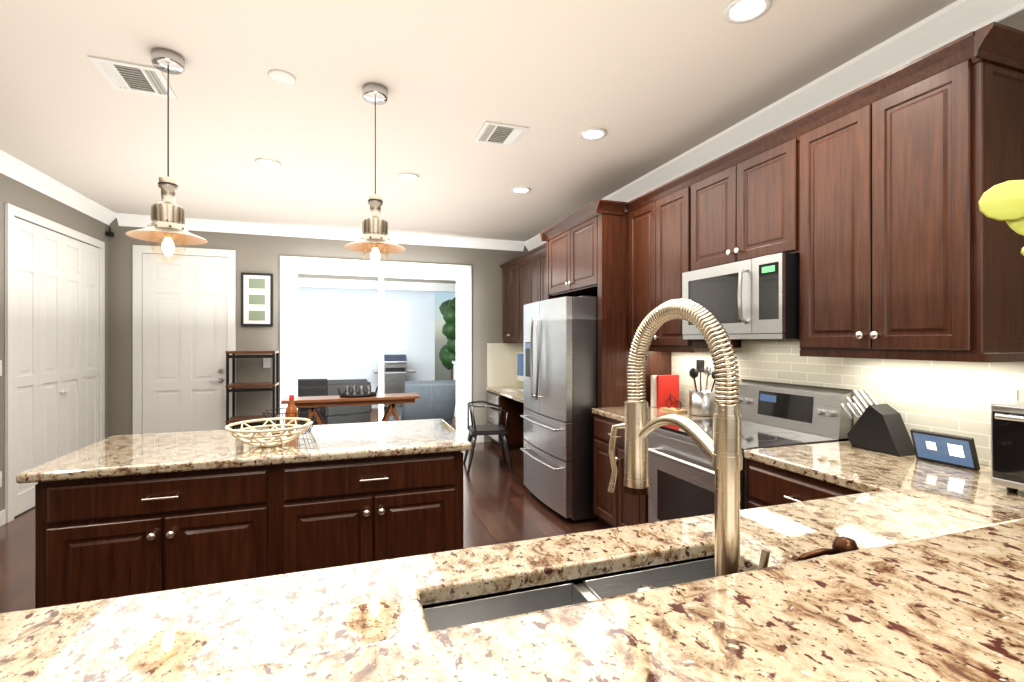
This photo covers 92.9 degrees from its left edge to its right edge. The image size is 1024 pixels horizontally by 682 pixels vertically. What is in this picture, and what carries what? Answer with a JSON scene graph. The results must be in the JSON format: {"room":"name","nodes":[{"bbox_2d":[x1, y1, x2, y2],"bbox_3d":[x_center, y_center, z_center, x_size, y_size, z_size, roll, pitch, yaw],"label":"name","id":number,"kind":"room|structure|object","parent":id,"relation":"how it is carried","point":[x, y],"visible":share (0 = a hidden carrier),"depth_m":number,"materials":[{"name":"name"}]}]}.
{"room":"kitchen","nodes":[
{"label":"kitchen","id":0,"kind":"room"},
{"bbox_2d":[0,173,107,510],"bbox_3d":[-3.420,0.000,0.980,0.750,2.860,9.550,0,0,-19],"label":"wall","id":1,"kind":"structure","parent":0,"point":[21,195],"depth_m":4.13,"materials":[{"name":"grey paint"}]},
{"bbox_2d":[0,360,1,375],"bbox_3d":[-3.954,0.210,3.745,0.006,0.120,0.070,0,0,-19],"label":"switch plate","id":2,"kind":"object","parent":1,"relation":"attached to","point":[0,360],"depth_m":3.77,"materials":[{"name":"white plastic"}]},
{"bbox_2d":[0,471,1,486],"bbox_3d":[-3.954,1.070,3.745,0.006,0.120,0.070,0,0,-19],"label":"outlet","id":3,"kind":"object","parent":1,"relation":"attached to","point":[0,471],"depth_m":3.77,"materials":[{"name":"white plastic"}]},
{"bbox_2d":[0,510,5,525],"bbox_3d":[-2.774,1.375,0.270,0.014,0.109,7.470,0,0,-19],"label":"baseboard","id":4,"kind":"structure","parent":1,"relation":"attached to","point":[2,513],"depth_m":3.78,"materials":[{"name":"white"}]},
{"bbox_2d":[5,203,104,522],"bbox_3d":[-4.237,0.172,4.583,0.064,2.515,1.610,0,0,-19],"label":"closet door","id":5,"kind":"structure","parent":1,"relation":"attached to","point":[54,345],"depth_m":4.38,"materials":[{"name":"white wood"}]},
{"bbox_2d":[0,150,115,224],"bbox_3d":[-3.016,-1.365,1.117,0.098,0.125,9.246,0,0,-19],"label":"crown molding","id":6,"kind":"structure","parent":1,"relation":"attached to","point":[10,166],"depth_m":4.33,"materials":[{"name":"white"}]},
{"bbox_2d":[106,227,113,236],"bbox_3d":[-4.497,-1.220,5.441,0.050,0.100,0.070,0,0,-19],"label":"security camera","id":7,"kind":"object","parent":1,"relation":"attached to","point":[109,234],"visible":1,"depth_m":5.42,"materials":[{"name":"black plastic"}]},
{"bbox_2d":[0,442,605,612],"bbox_3d":[-0.663,1.460,1.913,5.370,0.060,9.550,0,0,-19],"label":"floor","id":8,"kind":"structure","parent":0,"point":[502,503],"depth_m":3.85,"materials":[{"name":"brown wood"}]},
{"bbox_2d":[35,464,278,607],"bbox_3d":[-1.582,0.993,2.334,0.880,0.872,0.585,0,0,-19],"label":"base cabinet","id":9,"kind":"object","parent":8,"relation":"on","point":[105,537],"depth_m":2.05,"materials":[{"name":"brown wood"}]},
{"bbox_2d":[16,419,471,483],"bbox_3d":[-1.196,0.536,2.567,1.820,0.040,0.830,0,0,-19],"label":"countertop","id":10,"kind":"structure","parent":9,"relation":"on","point":[131,454],"depth_m":2.33,"materials":[{"name":"stone"}]},
{"bbox_2d":[225,417,312,446],"bbox_3d":[-1.194,0.461,2.404,0.394,0.107,0.388,0,0,-19],"label":"bowl","id":11,"kind":"object","parent":10,"relation":"on","point":[259,441],"visible":1,"depth_m":2.36,"materials":[{"name":"beige wicker"}]},
{"bbox_2d":[262,407,319,433],"bbox_3d":[-1.252,0.453,2.764,0.305,0.121,0.245,0,0,-19],"label":"wire basket","id":12,"kind":"object","parent":10,"relation":"on","point":[268,423],"visible":0.67,"depth_m":2.76,"materials":[{"name":"grey metal"}]},
{"bbox_2d":[285,395,297,430],"bbox_3d":[-1.252,0.406,2.764,0.068,0.202,0.066,0,0,-19],"label":"syrup bottle","id":13,"kind":"object","parent":12,"relation":"in","point":[291,407],"visible":0.69,"depth_m":2.74,"materials":[{"name":"brown"}]},
{"bbox_2d":[225,351,278,428],"bbox_3d":[-3.053,0.773,5.744,0.510,1.312,0.350,0,0,-19],"label":"etagere shelf","id":14,"kind":"object","parent":8,"relation":"on","point":[233,385],"visible":0.73,"depth_m":5.63,"materials":[{"name":"grey metal"}]},
{"bbox_2d":[281,393,419,424],"bbox_3d":[-1.854,1.040,5.696,1.500,0.779,0.380,0,0,-19],"label":"console table","id":15,"kind":"object","parent":8,"relation":"on","point":[392,400],"visible":0.4,"depth_m":5.60,"materials":[{"name":"brown wood"}]},
{"bbox_2d":[338,386,377,397],"bbox_3d":[-1.807,0.591,5.712,0.451,0.116,0.295,0,0,-19],"label":"serving tray","id":16,"kind":"object","parent":15,"relation":"on","point":[359,395],"visible":0.96,"depth_m":5.63,"materials":[{"name":"grey metal"}]},
{"bbox_2d":[345,385,371,394],"bbox_3d":[-1.792,0.580,5.670,0.308,0.110,0.066,0,0,-19],"label":"drinking glass","id":17,"kind":"object","parent":16,"relation":"on","point":[356,389],"visible":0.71,"depth_m":5.63,"materials":[{"name":"clear glass"}]},
{"bbox_2d":[279,451,462,573],"bbox_3d":[-0.748,0.993,2.616,0.880,0.872,0.585,0,0,-19],"label":"base cabinet","id":18,"kind":"object","parent":8,"relation":"on","point":[333,513],"depth_m":2.33,"materials":[{"name":"brown wood"}]},
{"bbox_2d":[463,401,512,473],"bbox_3d":[-0.278,1.066,5.501,0.502,0.734,0.486,0,0,-11],"label":"metal chair","id":19,"kind":"object","parent":8,"relation":"on","point":[499,430],"visible":0.98,"depth_m":5.34,"materials":[{"name":"grey metal"}]},
{"bbox_2d":[487,390,523,450],"bbox_3d":[0.041,1.062,6.705,0.657,0.732,0.616,0,0,-19],"label":"base cabinet","id":20,"kind":"object","parent":8,"relation":"on","point":[515,424],"visible":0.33,"depth_m":6.36,"materials":[{"name":"brown wood"}]},
{"bbox_2d":[486,386,523,402],"bbox_3d":[0.293,0.675,5.962,0.658,0.040,2.187,0,0,-19],"label":"countertop","id":21,"kind":"structure","parent":20,"relation":"on","point":[518,396],"depth_m":6.24,"materials":[{"name":"stone"}]},
{"bbox_2d":[501,389,517,392],"bbox_3d":[-0.036,0.648,6.343,0.120,0.011,0.340,0,0,-19],"label":"keyboard","id":22,"kind":"object","parent":21,"relation":"on","point":[509,390],"visible":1,"depth_m":6.32,"materials":[{"name":"white plastic"}]},
{"bbox_2d":[517,352,523,390],"bbox_3d":[0.191,0.404,6.422,0.206,0.500,0.538,0,0,-19],"label":"monitor","id":23,"kind":"object","parent":21,"relation":"on","point":[520,366],"visible":0.19,"depth_m":6.56,"materials":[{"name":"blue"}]},
{"bbox_2d":[520,296,597,520],"bbox_3d":[0.647,0.534,4.352,0.979,1.789,0.960,0,0,-19],"label":"refrigerator","id":24,"kind":"object","parent":8,"relation":"on","point":[560,368],"visible":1,"depth_m":3.85,"materials":[{"name":"silver metal"}]},
{"bbox_2d":[540,199,670,524],"bbox_3d":[0.800,0.174,4.393,0.703,2.509,1.217,0,0,-19],"label":"tall cabinet","id":25,"kind":"object","parent":8,"relation":"on","point":[587,250],"visible":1,"depth_m":3.84,"materials":[{"name":"brown wood"}]},
{"bbox_2d":[594,414,647,528],"bbox_3d":[1.081,0.993,3.509,0.737,0.872,0.746,0,0,-19],"label":"base cabinet","id":26,"kind":"object","parent":8,"relation":"on","point":[618,508],"depth_m":3.47,"materials":[{"name":"brown wood"}]},
{"bbox_2d":[592,405,1023,521],"bbox_3d":[1.414,0.536,2.524,0.738,0.040,2.823,0,0,-19],"label":"countertop","id":27,"kind":"structure","parent":26,"relation":"on","point":[846,464],"depth_m":1.91,"materials":[{"name":"stone"}]},
{"bbox_2d":[651,375,678,407],"bbox_3d":[1.190,0.390,3.807,0.200,0.250,0.110,0,0,-19],"label":"cookbooks","id":28,"kind":"object","parent":27,"relation":"on","point":[662,386],"visible":0.96,"depth_m":3.76,"materials":[{"name":"red paper"}]},
{"bbox_2d":[660,392,686,412],"bbox_3d":[1.191,0.449,3.592,0.090,0.132,0.200,0,0,-19],"label":"bicycle figurine","id":29,"kind":"object","parent":27,"relation":"on","point":[672,409],"visible":1,"depth_m":3.57,"materials":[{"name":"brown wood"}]},
{"bbox_2d":[689,360,718,415],"bbox_3d":[1.328,0.325,3.406,0.196,0.380,0.222,0,0,-19],"label":"utensil crock","id":30,"kind":"object","parent":27,"relation":"on","point":[701,402],"visible":0.9,"depth_m":3.35,"materials":[{"name":"silver metal"}]},
{"bbox_2d":[840,389,914,455],"bbox_3d":[1.740,0.377,2.330,0.120,0.276,0.286,0,0,-19],"label":"knife block","id":31,"kind":"object","parent":27,"relation":"on","point":[877,427],"visible":1,"depth_m":2.27,"materials":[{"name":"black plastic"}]},
{"bbox_2d":[910,429,979,470],"bbox_3d":[1.819,0.450,2.035,0.095,0.133,0.220,0,0,-19],"label":"smart display","id":32,"kind":"object","parent":27,"relation":"on","point":[951,450],"visible":1,"depth_m":2.01,"materials":[{"name":"black plastic"}]},
{"bbox_2d":[991,401,1023,491],"bbox_3d":[1.881,0.365,1.518,0.418,0.300,0.470,0,0,-19],"label":"toaster oven","id":33,"kind":"object","parent":27,"relation":"on","point":[1007,444],"visible":1,"depth_m":1.64,"materials":[{"name":"silver metal"}]},
{"bbox_2d":[682,555,743,571],"bbox_3d":[1.022,0.993,1.233,0.865,0.872,0.629,0,0,-19],"label":"base cabinet","id":34,"kind":"object","parent":8,"relation":"on","point":[708,557],"depth_m":1.36,"materials":[{"name":"brown wood"}]},
{"bbox_2d":[0,490,1001,681],"bbox_3d":[-0.261,0.536,0.818,3.530,0.040,0.664,0,0,-19],"label":"countertop","id":35,"kind":"structure","parent":34,"relation":"on","point":[174,634],"depth_m":1.00,"materials":[{"name":"stone"}]},
{"bbox_2d":[423,558,714,631],"bbox_3d":[0.227,0.662,0.951,0.757,0.210,0.382,0,0,-19],"label":"double-bowl sink","id":36,"kind":"object","parent":35,"relation":"in","point":[479,610],"visible":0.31,"depth_m":1.10,"materials":[{"name":"silver metal"}]},
{"bbox_2d":[637,585,655,591],"bbox_3d":[0.191,0.430,0.682,0.038,0.170,0.038,0,0,-19],"label":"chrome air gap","id":37,"kind":"object","parent":35,"relation":"on","point":[643,588],"visible":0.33,"depth_m":0.68,"materials":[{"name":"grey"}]},
{"bbox_2d":[608,299,769,576],"bbox_3d":[0.299,0.221,0.850,0.131,0.588,0.302,0,0,-19],"label":"pull-down faucet","id":38,"kind":"object","parent":35,"relation":"on","point":[722,449],"visible":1,"depth_m":0.75,"materials":[{"name":"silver metal"}]},
{"bbox_2d":[797,536,858,560],"bbox_3d":[0.535,0.424,0.815,0.112,0.182,0.048,0,0,-19],"label":"soap dispenser","id":39,"kind":"object","parent":35,"relation":"on","point":[840,544],"visible":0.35,"depth_m":0.81,"materials":[{"name":"brown metal"}]},
{"bbox_2d":[170,518,1023,681],"bbox_3d":[0.238,0.330,0.414,4.317,0.040,0.432,0,0,-19],"label":"peninsula bar","id":40,"kind":"object","parent":34,"relation":"on","point":[947,607],"visible":1,"depth_m":0.52,"materials":[{"name":"stone"}]},
{"bbox_2d":[978,180,1023,255],"bbox_3d":[0.849,0.019,0.569,0.494,0.580,0.275,0,0,-19],"label":"orchid plant","id":41,"kind":"object","parent":40,"relation":"on","point":[1003,201],"visible":1,"depth_m":0.58,"materials":[{"name":"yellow plant"}]},
{"bbox_2d":[648,382,851,522],"bbox_3d":[1.282,0.850,2.778,0.806,1.158,0.756,0,0,-19],"label":"range","id":42,"kind":"object","parent":8,"relation":"on","point":[681,476],"visible":0.42,"depth_m":2.73,"materials":[{"name":"silver metal"}]},
{"bbox_2d":[746,459,861,508],"bbox_3d":[1.555,0.993,2.108,0.737,0.872,0.676,0,0,-19],"label":"base cabinet","id":43,"kind":"object","parent":8,"relation":"on","point":[767,485],"depth_m":2.12,"materials":[{"name":"brown wood"}]},
{"bbox_2d":[108,218,527,441],"bbox_3d":[-2.170,0.000,6.365,5.070,2.860,0.150,0,0,-19],"label":"wall","id":44,"kind":"structure","parent":0,"point":[259,253],"depth_m":5.98,"materials":[{"name":"grey paint"}]},
{"bbox_2d":[133,245,235,433],"bbox_3d":[-3.832,0.168,5.713,1.035,2.525,0.110,0,0,-19],"label":"door","id":45,"kind":"structure","parent":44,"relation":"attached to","point":[184,322],"depth_m":5.71,"materials":[{"name":"white wood"}]},
{"bbox_2d":[241,272,272,325],"bbox_3d":[-3.116,-0.505,5.947,0.350,0.650,0.029,0,0,-19],"label":"framed picture","id":46,"kind":"object","parent":44,"relation":"attached to","point":[256,299],"visible":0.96,"depth_m":5.94,"materials":[{"name":"black plastic"}]},
{"bbox_2d":[263,358,269,367],"bbox_3d":[-3.021,0.270,5.993,0.080,0.120,0.006,0,0,-19],"label":"switch plate","id":47,"kind":"object","parent":44,"relation":"attached to","point":[266,362],"depth_m":5.99,"materials":[{"name":"white plastic"}]},
{"bbox_2d":[116,213,523,250],"bbox_3d":[-2.129,-1.365,6.248,4.830,0.125,0.095,0,0,-19],"label":"crown molding","id":48,"kind":"structure","parent":44,"relation":"attached to","point":[129,220],"depth_m":6.12,"materials":[{"name":"white wood"}]},
{"bbox_2d":[280,256,470,439],"bbox_3d":[-1.743,0.188,6.482,2.435,2.485,0.142,0,0,-19],"label":"door frame","id":49,"kind":"structure","parent":44,"relation":"attached to","point":[289,273],"depth_m":6.46,"materials":[{"name":"white wood"}]},
{"bbox_2d":[298,274,455,423],"bbox_3d":[-1.749,0.228,6.500,2.045,2.165,0.051,0,0,-19],"label":"door","id":50,"kind":"structure","parent":44,"relation":"in","point":[362,389],"depth_m":6.43,"materials":[{"name":"clear glass"}]},
{"bbox_2d":[0,0,956,241],"bbox_3d":[-0.663,-1.480,1.913,5.370,0.100,9.550,0,0,-19],"label":"ceiling","id":51,"kind":"structure","parent":0,"point":[648,86],"depth_m":2.83,"materials":[{"name":"white paint"}]},
{"bbox_2d":[88,56,176,98],"bbox_3d":[-2.046,-1.423,2.644,0.317,0.013,0.345,0,0,-19],"label":"ceiling vent","id":52,"kind":"object","parent":51,"relation":"in","point":[130,77],"visible":0.9,"depth_m":2.62,"materials":[{"name":"white metal"}]},
{"bbox_2d":[125,48,207,264],"bbox_3d":[-1.722,-0.904,2.437,0.336,1.047,0.336,0,0,-19],"label":"pendant lamp","id":53,"kind":"object","parent":51,"relation":"hanging from","point":[167,229],"visible":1,"depth_m":2.41,"materials":[{"name":"silver metal"}]},
{"bbox_2d":[255,159,280,167],"bbox_3d":[-1.950,-1.423,3.890,0.188,0.012,0.188,0,0,-19],"label":"recessed light","id":54,"kind":"object","parent":51,"relation":"in","point":[269,163],"visible":1,"depth_m":3.89,"materials":[{"name":"white"}]},
{"bbox_2d":[268,70,295,84],"bbox_3d":[-1.244,-1.423,2.630,0.136,0.011,0.136,0,0,-19],"label":"smoke detector","id":55,"kind":"object","parent":51,"relation":"attached to","point":[281,77],"visible":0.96,"depth_m":2.62,"materials":[{"name":"white plastic"}]},
{"bbox_2d":[344,83,405,270],"bbox_3d":[-0.775,-0.909,2.757,0.336,1.037,0.336,0,0,-19],"label":"pendant lamp","id":56,"kind":"object","parent":51,"relation":"hanging from","point":[374,241],"visible":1,"depth_m":2.73,"materials":[{"name":"silver metal"}]},
{"bbox_2d":[397,173,418,180],"bbox_3d":[-0.899,-1.423,4.214,0.188,0.012,0.188,0,0,-19],"label":"recessed light","id":57,"kind":"object","parent":51,"relation":"in","point":[408,176],"visible":1,"depth_m":4.21,"materials":[{"name":"white"}]},
{"bbox_2d":[473,121,528,146],"bbox_3d":[-0.082,-1.423,3.361,0.300,0.013,0.330,0,0,-19],"label":"ceiling vent","id":58,"kind":"object","parent":51,"relation":"in","point":[500,134],"visible":1,"depth_m":3.35,"materials":[{"name":"white metal"}]},
{"bbox_2d":[511,187,530,193],"bbox_3d":[0.083,-1.423,4.589,0.188,0.012,0.188,0,0,-19],"label":"recessed light","id":59,"kind":"object","parent":51,"relation":"in","point":[520,190],"visible":1,"depth_m":4.58,"materials":[{"name":"white"}]},
{"bbox_2d":[579,128,606,139],"bbox_3d":[0.557,-1.423,3.345,0.188,0.012,0.188,0,0,-19],"label":"recessed light","id":60,"kind":"object","parent":51,"relation":"in","point":[593,134],"visible":1,"depth_m":3.34,"materials":[{"name":"white"}]},
{"bbox_2d":[723,0,771,23],"bbox_3d":[1.006,-1.423,2.082,0.188,0.012,0.188,0,0,-19],"label":"recessed light","id":61,"kind":"object","parent":51,"relation":"in","point":[739,11],"visible":0.92,"depth_m":2.09,"materials":[{"name":"white"}]},
{"bbox_2d":[624,10,1023,465],"bbox_3d":[1.809,0.000,2.750,0.150,2.860,9.550,0,0,-19],"label":"wall","id":62,"kind":"structure","parent":0,"point":[1016,21],"depth_m":2.59,"materials":[{"name":"grey paint"}]},
{"bbox_2d":[487,343,523,386],"bbox_3d":[0.300,0.342,5.970,0.637,0.624,2.177,0,0,-19],"label":"tile backsplash","id":63,"kind":"structure","parent":62,"relation":"attached to","point":[501,364],"depth_m":6.97,"materials":[{"name":"beige tile"}]},
{"bbox_2d":[501,263,515,342],"bbox_3d":[0.173,-0.515,6.690,0.418,1.010,0.728,0,0,-19],"label":"upper cabinet","id":64,"kind":"object","parent":62,"relation":"attached to","point":[508,273],"depth_m":6.65,"materials":[{"name":"brown wood"}]},
{"bbox_2d":[516,251,539,342],"bbox_3d":[0.406,-0.515,6.000,0.418,1.010,0.728,0,0,-19],"label":"upper cabinet","id":65,"kind":"object","parent":62,"relation":"attached to","point":[523,279],"depth_m":6.06,"materials":[{"name":"brown wood"}]},
{"bbox_2d":[540,247,545,300],"bbox_3d":[0.640,-0.515,5.310,0.418,1.010,0.728,0,0,-19],"label":"upper cabinet","id":66,"kind":"object","parent":62,"relation":"attached to","point":[542,253],"depth_m":5.52,"materials":[{"name":"brown wood"}]},
{"bbox_2d":[627,182,739,349],"bbox_3d":[1.229,-0.488,3.568,0.418,1.065,0.730,0,0,-19],"label":"upper cabinet","id":67,"kind":"object","parent":62,"relation":"attached to","point":[657,226],"depth_m":3.45,"materials":[{"name":"brown wood"}]},
{"bbox_2d":[686,130,793,271],"bbox_3d":[1.475,-0.730,2.843,0.418,0.581,0.796,0,0,-19],"label":"upper cabinet","id":68,"kind":"object","parent":62,"relation":"attached to","point":[742,209],"depth_m":2.72,"materials":[{"name":"brown wood"}]},
{"bbox_2d":[682,253,799,339],"bbox_3d":[1.414,-0.223,2.822,0.547,0.425,0.756,0,0,-19],"label":"microwave","id":69,"kind":"object","parent":68,"relation":"attached to","point":[757,298],"visible":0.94,"depth_m":2.58,"materials":[{"name":"silver metal"}]},
{"bbox_2d":[524,0,1023,250],"bbox_3d":[1.689,-1.365,2.713,0.098,0.125,9.240,0,0,-19],"label":"crown molding","id":70,"kind":"structure","parent":62,"relation":"attached to","point":[948,24],"depth_m":2.56,"materials":[{"name":"white"}]},
{"bbox_2d":[671,339,1023,465],"bbox_3d":[1.759,0.253,2.646,0.008,0.524,2.814,0,0,-19],"label":"tile backsplash","id":71,"kind":"structure","parent":62,"relation":"attached to","point":[951,397],"depth_m":2.32,"materials":[{"name":"beige tile"}]},
{"bbox_2d":[993,387,1017,402],"bbox_3d":[1.969,0.268,1.952,0.036,0.155,0.075,0,0,-19],"label":"outlet","id":72,"kind":"object","parent":71,"relation":"attached to","point":[1004,395],"visible":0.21,"depth_m":1.96,"materials":[{"name":"white plastic"}]},
{"bbox_2d":[794,42,1023,357],"bbox_3d":[1.720,-0.488,2.120,0.418,1.065,0.728,0,0,-19],"label":"upper cabinet","id":73,"kind":"object","parent":62,"relation":"attached to","point":[863,201],"depth_m":1.89,"materials":[{"name":"brown wood"}]},
{"label":"outside","id":74,"kind":"structure","parent":0,"visible":0},
{"bbox_2d":[298,274,455,291],"bbox_3d":[-2.228,-1.170,8.141,13.000,0.300,3.249,0,0,-19],"label":"ceiling","id":75,"kind":"structure","parent":74,"point":[449,286],"depth_m":9.51,"materials":[{"name":"beige paint"}]},
{"bbox_2d":[370,408,455,429],"bbox_3d":[-3.125,1.490,10.793,13.000,0.080,8.849,0,0,-19],"label":"floor","id":76,"kind":"structure","parent":74,"point":[375,412],"depth_m":9.22,"materials":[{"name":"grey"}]},
{"bbox_2d":[298,379,326,424],"bbox_3d":[-3.213,1.019,7.770,0.640,0.860,0.620,0,0,-9],"label":"wicker chair","id":77,"kind":"object","parent":76,"relation":"on","point":[317,390],"depth_m":7.48,"materials":[{"name":"grey"}]},
{"bbox_2d":[317,382,371,423],"bbox_3d":[-2.446,1.019,7.080,0.640,0.860,0.620,0,0,-34],"label":"wicker chair","id":78,"kind":"object","parent":76,"relation":"on","point":[342,411],"depth_m":6.80,"materials":[{"name":"grey wicker"}]},
{"bbox_2d":[327,379,367,383],"bbox_3d":[-3.126,1.089,8.813,0.970,0.719,0.800,0,0,-19],"label":"patio table","id":79,"kind":"object","parent":76,"relation":"on","point":[346,380],"depth_m":8.77,"materials":[{"name":"grey"}]},
{"bbox_2d":[298,287,434,408],"bbox_3d":[-5.476,-0.161,9.707,7.850,3.219,0.200,0,0,-19],"label":"wall","id":80,"kind":"structure","parent":76,"relation":"on","point":[334,347],"depth_m":10.36,"materials":[{"name":"white"}]},
{"bbox_2d":[377,414,400,421],"bbox_3d":[-1.730,1.250,6.857,0.320,0.399,0.200,0,0,-19],"label":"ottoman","id":81,"kind":"object","parent":76,"relation":"on","point":[391,418],"depth_m":6.79,"materials":[{"name":"grey"}]},
{"bbox_2d":[373,354,415,410],"bbox_3d":[-2.414,0.865,9.971,0.820,1.169,0.663,0,0,-19],"label":"outdoor grill","id":82,"kind":"object","parent":76,"relation":"on","point":[393,370],"depth_m":9.73,"materials":[{"name":"silver metal"}]},
{"bbox_2d":[396,380,455,424],"bbox_3d":[-1.390,1.002,7.614,0.750,0.893,1.784,0,0,-19],"label":"sofa","id":83,"kind":"object","parent":76,"relation":"on","point":[425,396],"depth_m":6.93,"materials":[{"name":"grey fabric"}]},
{"bbox_2d":[438,297,455,379],"bbox_3d":[-1.152,0.266,10.101,0.691,2.364,0.866,0,0,-19],"label":"tree","id":84,"kind":"object","parent":76,"relation":"on","point":[448,359],"depth_m":9.86,"materials":[{"name":"green plant"}]},
{"bbox_2d":[452,361,455,416],"bbox_3d":[-0.965,0.905,8.885,0.050,1.050,1.050,0,0,-19],"label":"railing","id":85,"kind":"object","parent":76,"relation":"on","point":[454,370],"depth_m":9.25,"materials":[{"name":"white"}]}
]}

